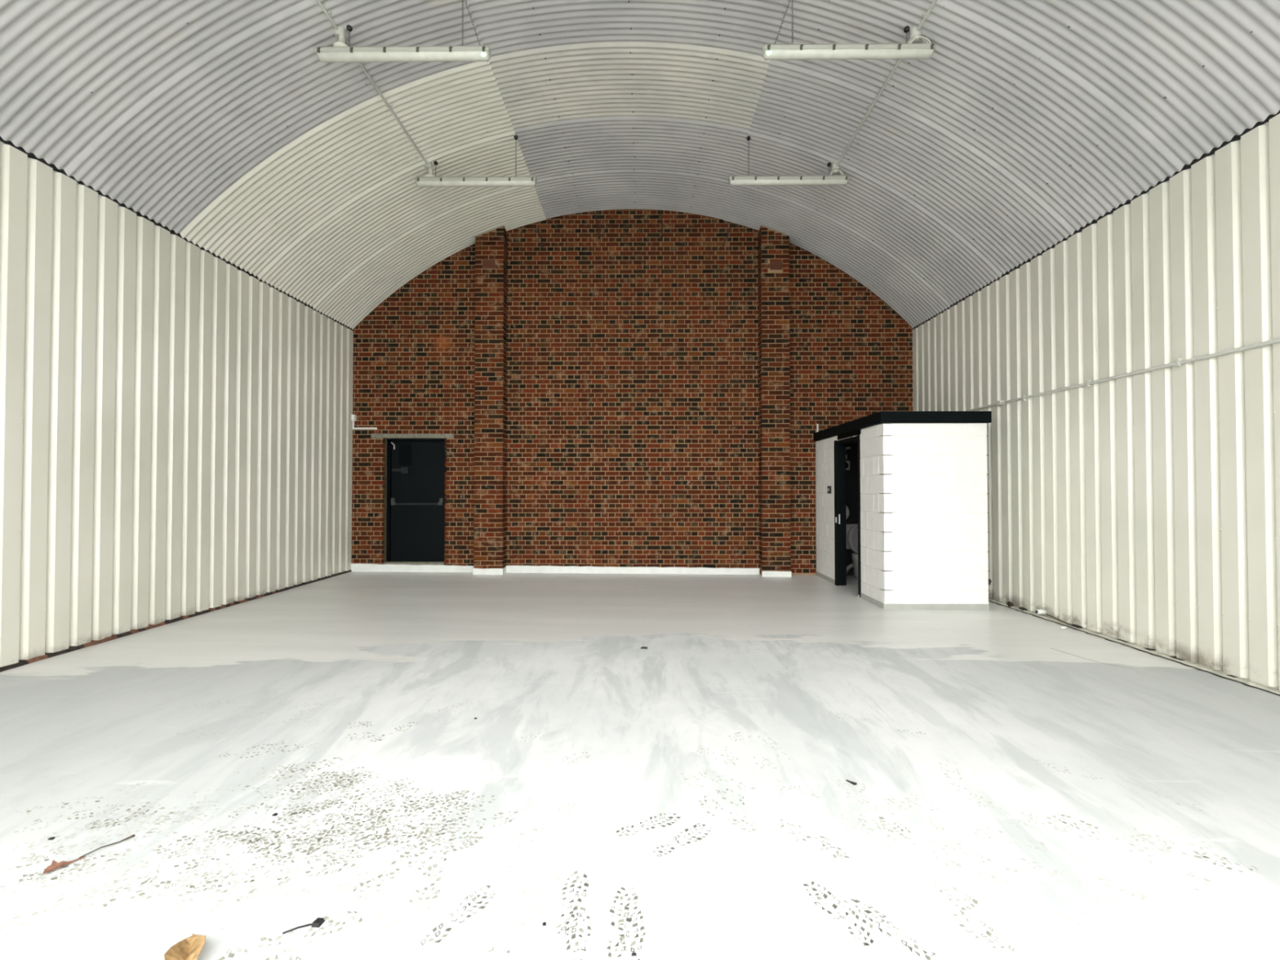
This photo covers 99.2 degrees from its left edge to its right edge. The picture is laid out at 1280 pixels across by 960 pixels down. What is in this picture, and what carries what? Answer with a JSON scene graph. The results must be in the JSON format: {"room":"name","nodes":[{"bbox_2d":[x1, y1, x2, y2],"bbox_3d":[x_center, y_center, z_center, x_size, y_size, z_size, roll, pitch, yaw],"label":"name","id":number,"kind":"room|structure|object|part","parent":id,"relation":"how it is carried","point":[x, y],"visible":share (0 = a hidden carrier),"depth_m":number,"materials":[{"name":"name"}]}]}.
{"room":"empty warehouse","nodes":[
{"label":"empty warehouse","id":0,"kind":"room"},
{"bbox_2d":[0,143,353,666],"bbox_3d":[-4.751,-0.555,4.287,0.041,3.918,9.290,0,-1,0],"label":"wall","id":1,"kind":"structure","parent":0,"point":[176,425],"depth_m":5.20,"materials":[{"name":"beige metal"}]},
{"bbox_2d":[0,569,351,671],"bbox_3d":[-4.727,1.400,4.272,0.096,0.034,9.220,0,-1,0],"label":"trim","id":2,"kind":"structure","parent":1,"relation":"attached to","point":[21,662],"depth_m":5.14,"materials":[{"name":"metal"}]},
{"bbox_2d":[0,136,353,330],"bbox_3d":[-4.786,-2.566,4.334,0.099,0.105,9.220,0,-1,0],"label":"trim","id":3,"kind":"structure","parent":1,"relation":"attached to","point":[31,155],"depth_m":5.20,"materials":[{"name":"black"}]},
{"bbox_2d":[351,414,356,421],"bbox_3d":[-4.666,-1.014,8.879,0.055,0.100,0.070,0,-1,0],"label":"junction box","id":4,"kind":"object","parent":1,"relation":"attached to","point":[353,417],"visible":1,"depth_m":8.85,"materials":[{"name":"white plastic"}]},
{"bbox_2d":[387,438,444,439],"bbox_3d":[-0.130,-1.435,9.129,9.542,6.500,0.130,0,-1,0],"label":"wall","id":5,"kind":"structure","parent":0,"point":[388,438],"depth_m":9.08,"materials":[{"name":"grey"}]},
{"bbox_2d":[351,208,913,574],"bbox_3d":[-0.132,-1.463,8.892,9.402,6.250,0.006,0,-1,0],"label":"wall","id":6,"kind":"structure","parent":0,"point":[633,388],"depth_m":8.89,"materials":[{"name":"brick"}]},
{"bbox_2d":[352,421,377,429],"bbox_3d":[-4.495,-0.896,8.899,0.395,0.135,0.024,0,-1,0],"label":"cable trunking","id":7,"kind":"object","parent":6,"relation":"attached to","point":[353,428],"visible":1,"depth_m":8.89,"materials":[{"name":"white plastic"}]},
{"bbox_2d":[351,563,473,572],"bbox_3d":[-3.670,1.442,8.872,2.065,0.161,0.025,0,-1,0],"label":"baseboard","id":8,"kind":"structure","parent":6,"relation":"attached to","point":[354,566],"depth_m":8.86,"materials":[{"name":"white paint"}]},
{"bbox_2d":[371,433,453,564],"bbox_3d":[-3.717,0.329,8.958,1.350,2.167,0.168,0,-1,0],"label":"door","id":9,"kind":"structure","parent":6,"relation":"in","point":[414,489],"depth_m":8.99,"materials":[{"name":"metal"}]},
{"bbox_3d":[-3.877,-0.417,8.999,0.200,0.340,0.013,0,-1,0],"label":"sign plate","id":10,"kind":"part","parent":9,"relation":"part of","materials":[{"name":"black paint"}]},
{"bbox_3d":[-3.680,0.334,9.007,0.985,2.020,0.070,0,-1,0],"label":"frame","id":11,"kind":"part","parent":9,"relation":"part of","materials":[{"name":"black paint"}]},
{"bbox_2d":[472,568,503,574],"bbox_3d":[-2.412,1.460,8.648,0.479,0.123,0.025,0,-1,0],"label":"baseboard","id":12,"kind":"structure","parent":6,"relation":"attached to","point":[475,571],"depth_m":8.64,"materials":[{"name":"white paint"}]},
{"bbox_2d":[482,259,495,268],"bbox_3d":[-2.423,-3.456,8.724,0.209,0.140,0.013,0,-1,0],"label":"brick","id":13,"kind":"object","parent":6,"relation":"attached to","point":[486,264],"visible":1,"depth_m":8.72,"materials":[{"name":"red brick"}]},
{"bbox_2d":[473,226,506,568],"bbox_3d":[-2.411,-1.233,8.807,0.463,5.686,0.241,0,-1,0],"label":"pilaster","id":14,"kind":"object","parent":6,"relation":"attached to","point":[491,284],"depth_m":8.69,"materials":[{"name":"brick"}]},
{"bbox_2d":[537,226,543,248],"bbox_3d":[-1.633,-3.975,8.926,0.109,0.353,0.031,0,-1,0],"label":"strap","id":15,"kind":"object","parent":6,"relation":"attached to","point":[542,246],"visible":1,"depth_m":8.92,"materials":[{"name":"black metal"}]},
{"bbox_2d":[594,214,600,239],"bbox_3d":[-0.698,-4.144,8.922,0.099,0.412,0.031,0,-1,0],"label":"strap","id":16,"kind":"object","parent":6,"relation":"attached to","point":[599,237],"visible":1,"depth_m":8.91,"materials":[{"name":"black metal"}]},
{"bbox_2d":[506,565,759,574],"bbox_3d":[-0.122,1.470,8.847,4.118,0.163,0.025,0,-1,0],"label":"baseboard","id":17,"kind":"structure","parent":6,"relation":"attached to","point":[511,569],"depth_m":8.84,"materials":[{"name":"white paint"}]},
{"bbox_2d":[659,209,662,237],"bbox_3d":[0.345,-4.194,8.916,0.054,0.451,0.031,0,-1,0],"label":"strap","id":18,"kind":"object","parent":6,"relation":"attached to","point":[661,235],"visible":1,"depth_m":8.91,"materials":[{"name":"black metal"}]},
{"bbox_2d":[721,223,731,246],"bbox_3d":[1.421,-4.010,8.905,0.160,0.363,0.027,0,-1,4],"label":"strap","id":19,"kind":"object","parent":6,"relation":"attached to","point":[723,243],"visible":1,"depth_m":8.89,"materials":[{"name":"black metal"}]},
{"bbox_2d":[758,225,791,575],"bbox_3d":[2.161,-1.229,8.774,0.452,5.677,0.241,0,-1,0],"label":"pilaster","id":20,"kind":"object","parent":6,"relation":"attached to","point":[775,520],"depth_m":8.66,"materials":[{"name":"brick"}]},
{"bbox_2d":[769,261,782,270],"bbox_3d":[2.171,-3.424,8.691,0.196,0.140,0.013,0,-1,0],"label":"brick","id":21,"kind":"object","parent":6,"relation":"attached to","point":[774,265],"visible":1,"depth_m":8.69,"materials":[{"name":"red brick"}]},
{"bbox_2d":[0,571,1279,959],"bbox_3d":[-0.164,1.449,4.340,10.342,0.067,9.620,0,-1,0],"label":"floor","id":22,"kind":"structure","parent":0,"point":[1028,787],"depth_m":2.55,"materials":[{"name":"paint"}]},
{"bbox_2d":[42,834,134,873],"bbox_3d":[-2.053,1.390,2.038,0.067,0.016,0.247,-1,-1,36],"label":"dead leaf","id":23,"kind":"object","parent":22,"relation":"on","point":[54,865],"visible":1,"depth_m":1.98,"materials":[{"name":"brown plant"}]},
{"bbox_3d":[-2.085,1.389,1.970,0.098,0.016,0.065,0,-1,-27],"label":"blade","id":24,"kind":"part","parent":23,"relation":"part of","materials":[{"name":"brown plant"}]},
{"bbox_3d":[-2.028,1.394,2.075,0.012,0.009,0.156,-1,-1,32],"label":"stem","id":25,"kind":"part","parent":23,"relation":"part of","materials":[{"name":"brown plant"}]},
{"bbox_2d":[164,933,205,959],"bbox_3d":[-1.323,1.372,1.587,0.092,0.047,0.187,1,-1,-31],"label":"dead leaf","id":26,"kind":"object","parent":22,"relation":"on","point":[190,948],"visible":1,"depth_m":1.59,"materials":[{"name":"beige plant"}]},
{"bbox_2d":[282,917,324,934],"bbox_3d":[-1.054,1.397,1.710,0.112,0.012,0.032,0,-1,-16],"label":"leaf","id":27,"kind":"object","parent":22,"relation":"on","point":[318,922],"visible":1,"depth_m":1.71,"materials":[{"name":"black plant"}]},
{"bbox_2d":[761,571,791,577],"bbox_3d":[2.160,1.496,8.616,0.464,0.110,0.025,0,-1,0],"label":"baseboard","id":28,"kind":"structure","parent":22,"relation":"on","point":[768,574],"depth_m":8.61,"materials":[{"name":"white paint"}]},
{"bbox_2d":[845,779,857,785],"bbox_3d":[0.993,1.426,2.568,0.056,0.006,0.019,-1,-1,38],"label":"chip","id":29,"kind":"object","parent":22,"relation":"on","point":[849,781],"visible":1,"depth_m":2.56,"materials":[{"name":"black"}]},
{"bbox_2d":[846,524,857,579],"bbox_3d":[3.459,1.117,8.456,0.440,0.837,0.682,0,-1,0],"label":"toilet","id":30,"kind":"object","parent":22,"relation":"on","point":[851,529],"visible":0.33,"depth_m":8.58,"materials":[{"name":"grey ceramic"}]},
{"bbox_3d":[3.461,0.722,8.698,0.440,0.035,0.175,0,-1,0],"label":"cistern lid","id":31,"kind":"part","parent":30,"relation":"part of","materials":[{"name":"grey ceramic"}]},
{"bbox_3d":[3.460,0.927,8.599,0.385,0.454,0.045,0,-1,0],"label":"lid","id":32,"kind":"part","parent":30,"relation":"part of","materials":[{"name":"grey"}]},
{"bbox_3d":[3.460,0.927,8.563,0.370,0.438,0.046,0,-1,0],"label":"seat","id":33,"kind":"part","parent":30,"relation":"part of","materials":[{"name":"white plastic"}]},
{"bbox_2d":[813,411,991,609],"bbox_3d":[3.448,0.373,7.568,1.280,2.307,2.523,0,-1,0],"label":"shed","id":34,"kind":"object","parent":22,"relation":"on","point":[914,487],"visible":1,"depth_m":6.35,"materials":[{"name":"white paint"}]},
{"bbox_2d":[827,485,831,493],"bbox_3d":[2.827,0.145,8.144,0.028,0.110,0.110,0,-1,0],"label":"light switch","id":35,"kind":"object","parent":34,"relation":"attached to","point":[828,486],"visible":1,"depth_m":8.11,"materials":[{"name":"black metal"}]},
{"bbox_3d":[2.857,0.566,7.860,0.067,0.140,0.036,0,-1,0],"label":"strike plate","id":36,"kind":"part","parent":34,"relation":"part of","materials":[{"name":"silver metal"}]},
{"bbox_2d":[845,505,848,519],"bbox_3d":[3.191,0.519,8.740,0.310,0.310,0.128,0,-1,0],"label":"dispenser","id":37,"kind":"object","parent":34,"relation":"attached to","point":[846,507],"visible":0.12,"depth_m":8.68,"materials":[{"name":"white plastic"}]},
{"bbox_2d":[845,460,849,470],"bbox_3d":[3.302,-0.235,8.797,0.160,0.150,0.060,0,-1,0],"label":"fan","id":38,"kind":"object","parent":34,"relation":"attached to","point":[847,462],"visible":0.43,"depth_m":8.78,"materials":[{"name":"grey plastic"}]},
{"bbox_3d":[2.902,0.468,7.469,0.151,2.096,0.920,0,-1,0],"label":"door frame","id":39,"kind":"part","parent":34,"relation":"part of","materials":[{"name":"black paint"}]},
{"bbox_2d":[845,446,850,459],"bbox_3d":[3.323,-0.429,8.786,0.142,0.219,0.077,0,-1,0],"label":"pipe","id":40,"kind":"object","parent":34,"relation":"attached to","point":[847,447],"visible":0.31,"depth_m":8.77,"materials":[{"name":"grey"}]},
{"bbox_2d":[0,0,1279,328],"bbox_3d":[-0.163,-3.457,4.265,9.416,2.132,9.380,0,-1,0],"label":"ceiling","id":41,"kind":"structure","parent":0,"point":[222,123],"depth_m":5.46,"materials":[{"name":"grey metal"}]},
{"bbox_2d":[315,0,431,169],"bbox_3d":[-2.667,-3.979,3.298,0.090,0.072,7.095,0,-1,0],"label":"conduit","id":42,"kind":"object","parent":41,"relation":"attached to","point":[338,30],"visible":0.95,"depth_m":5.34,"materials":[{"name":"grey metal"}]},
{"bbox_2d":[315,0,491,62],"bbox_3d":[-2.088,-4.026,4.817,1.526,0.639,0.132,0,-1,0],"label":"lamp","id":43,"kind":"object","parent":41,"relation":"hanging from","point":[340,51],"visible":1,"depth_m":4.78,"materials":[{"name":"grey"}]},
{"bbox_2d":[315,45,491,59],"bbox_3d":[-2.088,-3.778,4.813,1.526,0.053,0.104,0,-1,0],"label":"tray","id":44,"kind":"object","parent":43,"relation":"on","point":[335,50],"depth_m":4.76,"materials":[{"name":"grey"}]},
{"bbox_2d":[316,50,489,62],"bbox_3d":[-2.088,-3.732,4.813,1.510,0.052,0.096,0,-1,0],"label":"diffuser","id":45,"kind":"object","parent":43,"relation":"attached to","point":[323,55],"depth_m":4.78,"materials":[{"name":"white plastic"}]},
{"bbox_3d":[-1.567,-4.055,4.814,0.014,0.507,0.013,1,-1,-45],"label":"chain","id":46,"kind":"part","parent":43,"relation":"part of","materials":[{"name":"grey metal"}]},
{"bbox_3d":[-1.484,-4.054,4.813,0.170,0.509,0.018,0,-1,0],"label":"chain","id":47,"kind":"part","parent":43,"relation":"part of","materials":[{"name":"grey metal"}]},
{"bbox_2d":[415,134,537,186],"bbox_3d":[-2.044,-3.995,6.817,1.499,0.639,0.132,0,-1,0],"label":"lamp","id":48,"kind":"object","parent":41,"relation":"hanging from","point":[429,180],"visible":1,"depth_m":6.77,"materials":[{"name":"grey plastic"}]},
{"bbox_2d":[415,176,537,183],"bbox_3d":[-2.044,-3.747,6.813,1.499,0.053,0.104,0,-1,0],"label":"tray","id":49,"kind":"object","parent":48,"relation":"on","point":[427,180],"depth_m":6.77,"materials":[{"name":"grey metal"}]},
{"bbox_2d":[416,180,536,186],"bbox_3d":[-2.044,-3.701,6.812,1.483,0.052,0.096,0,-1,0],"label":"diffuser","id":50,"kind":"object","parent":48,"relation":"attached to","point":[420,183],"depth_m":6.78,"materials":[{"name":"white plastic"}]},
{"bbox_3d":[-1.553,-4.024,6.814,0.014,0.507,0.013,1,-1,-45],"label":"chain","id":51,"kind":"part","parent":48,"relation":"part of","materials":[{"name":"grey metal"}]},
{"bbox_2d":[728,135,848,185],"bbox_3d":[1.850,-3.983,6.789,1.478,0.614,0.124,0,-1,0],"label":"lamp","id":52,"kind":"object","parent":41,"relation":"hanging from","point":[748,180],"visible":1,"depth_m":6.74,"materials":[{"name":"grey plastic"}]},
{"bbox_3d":[1.355,-4.013,6.793,0.014,0.483,0.013,1,-1,-45],"label":"chain","id":53,"kind":"part","parent":52,"relation":"part of","materials":[{"name":"grey metal"}]},
{"bbox_2d":[728,175,848,183],"bbox_3d":[1.850,-3.748,6.786,1.478,0.053,0.104,0,-1,0],"label":"tray","id":54,"kind":"object","parent":52,"relation":"on","point":[732,179],"depth_m":6.74,"materials":[{"name":"grey"}]},
{"bbox_2d":[729,178,848,185],"bbox_3d":[1.850,-3.702,6.785,1.462,0.052,0.096,0,-1,0],"label":"diffuser","id":55,"kind":"object","parent":52,"relation":"attached to","point":[732,181],"depth_m":6.75,"materials":[{"name":"white plastic"}]},
{"bbox_2d":[761,0,935,60],"bbox_3d":[1.827,-4.014,4.790,1.495,0.614,0.124,0,-1,0],"label":"lamp","id":56,"kind":"object","parent":41,"relation":"hanging from","point":[924,51],"visible":1,"depth_m":4.75,"materials":[{"name":"grey plastic"}]},
{"bbox_3d":[1.260,-4.042,4.794,0.174,0.485,0.018,0,-1,0],"label":"chain","id":57,"kind":"part","parent":56,"relation":"part of","materials":[{"name":"grey metal"}]},
{"bbox_3d":[1.341,-4.043,4.793,0.014,0.483,0.013,1,-1,-45],"label":"chain","id":58,"kind":"part","parent":56,"relation":"part of","materials":[{"name":"grey metal"}]},
{"bbox_2d":[761,43,935,57],"bbox_3d":[1.827,-3.778,4.786,1.495,0.053,0.104,0,-1,0],"label":"tray","id":59,"kind":"object","parent":56,"relation":"on","point":[857,47],"depth_m":4.74,"materials":[{"name":"grey"}]},
{"bbox_2d":[763,48,933,59],"bbox_3d":[1.827,-3.733,4.785,1.479,0.052,0.096,0,-1,0],"label":"diffuser","id":60,"kind":"object","parent":56,"relation":"attached to","point":[768,53],"depth_m":4.75,"materials":[{"name":"white plastic"}]},
{"bbox_2d":[831,0,937,170],"bbox_3d":[2.407,-3.941,3.262,0.090,0.072,7.095,0,-1,0],"label":"conduit","id":61,"kind":"object","parent":41,"relation":"attached to","point":[915,30],"visible":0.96,"depth_m":5.33,"materials":[{"name":"grey metal"}]},
{"bbox_2d":[912,113,1279,690],"bbox_3d":[4.422,-0.526,4.223,0.041,3.977,9.290,0,-1,0],"label":"wall","id":62,"kind":"structure","parent":0,"point":[1143,508],"depth_m":4.74,"materials":[{"name":"beige metal"}]},
{"bbox_2d":[1035,609,1048,613],"bbox_3d":[4.356,1.431,5.913,0.105,0.051,0.052,0,-1,0],"label":"pipe stub","id":63,"kind":"object","parent":62,"relation":"attached to","point":[1037,611],"visible":1,"depth_m":5.89,"materials":[{"name":"white plastic"}]},
{"bbox_2d":[912,110,1279,329],"bbox_3d":[4.457,-2.567,4.269,0.099,0.105,9.220,0,-1,0],"label":"trim","id":64,"kind":"structure","parent":62,"relation":"attached to","point":[1236,137],"depth_m":4.86,"materials":[{"name":"black"}]},
{"bbox_2d":[964,337,1279,411],"bbox_3d":[4.383,-0.966,4.245,0.052,0.078,9.120,0,-1,0],"label":"conduit","id":65,"kind":"object","parent":62,"relation":"attached to","point":[1180,362],"visible":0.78,"depth_m":4.73,"materials":[{"name":"grey"}]},
{"bbox_2d":[988,599,1279,696],"bbox_3d":[4.381,1.446,3.223,0.118,0.026,7.250,0,-1,0],"label":"trim","id":66,"kind":"structure","parent":62,"relation":"attached to","point":[1220,673],"depth_m":4.57,"materials":[{"name":"grey metal"}]},
{"bbox_2d":[1006,601,1013,606],"bbox_3d":[4.395,1.477,6.465,0.056,0.065,0.096,0,-1,0],"label":"clump","id":67,"kind":"object","parent":66,"relation":"on","point":[1009,603],"visible":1,"depth_m":6.45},
{"bbox_2d":[1017,606,1028,610],"bbox_3d":[4.392,1.484,6.247,0.053,0.044,0.141,0,-1,0],"label":"rubble piece","id":68,"kind":"object","parent":66,"relation":"on","point":[1020,607],"visible":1,"depth_m":6.22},
{"bbox_2d":[1045,613,1071,626],"bbox_3d":[4.374,1.459,5.663,0.023,0.040,0.431,0,-1,3],"label":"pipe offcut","id":69,"kind":"object","parent":66,"relation":"on","point":[1046,614],"visible":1,"depth_m":5.68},
{"bbox_2d":[1071,623,1083,627],"bbox_3d":[4.366,1.461,5.449,0.058,0.024,0.125,0,-1,0],"label":"broken slate","id":70,"kind":"object","parent":66,"relation":"on","point":[1073,625],"visible":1,"depth_m":5.42,"materials":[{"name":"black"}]}
]}

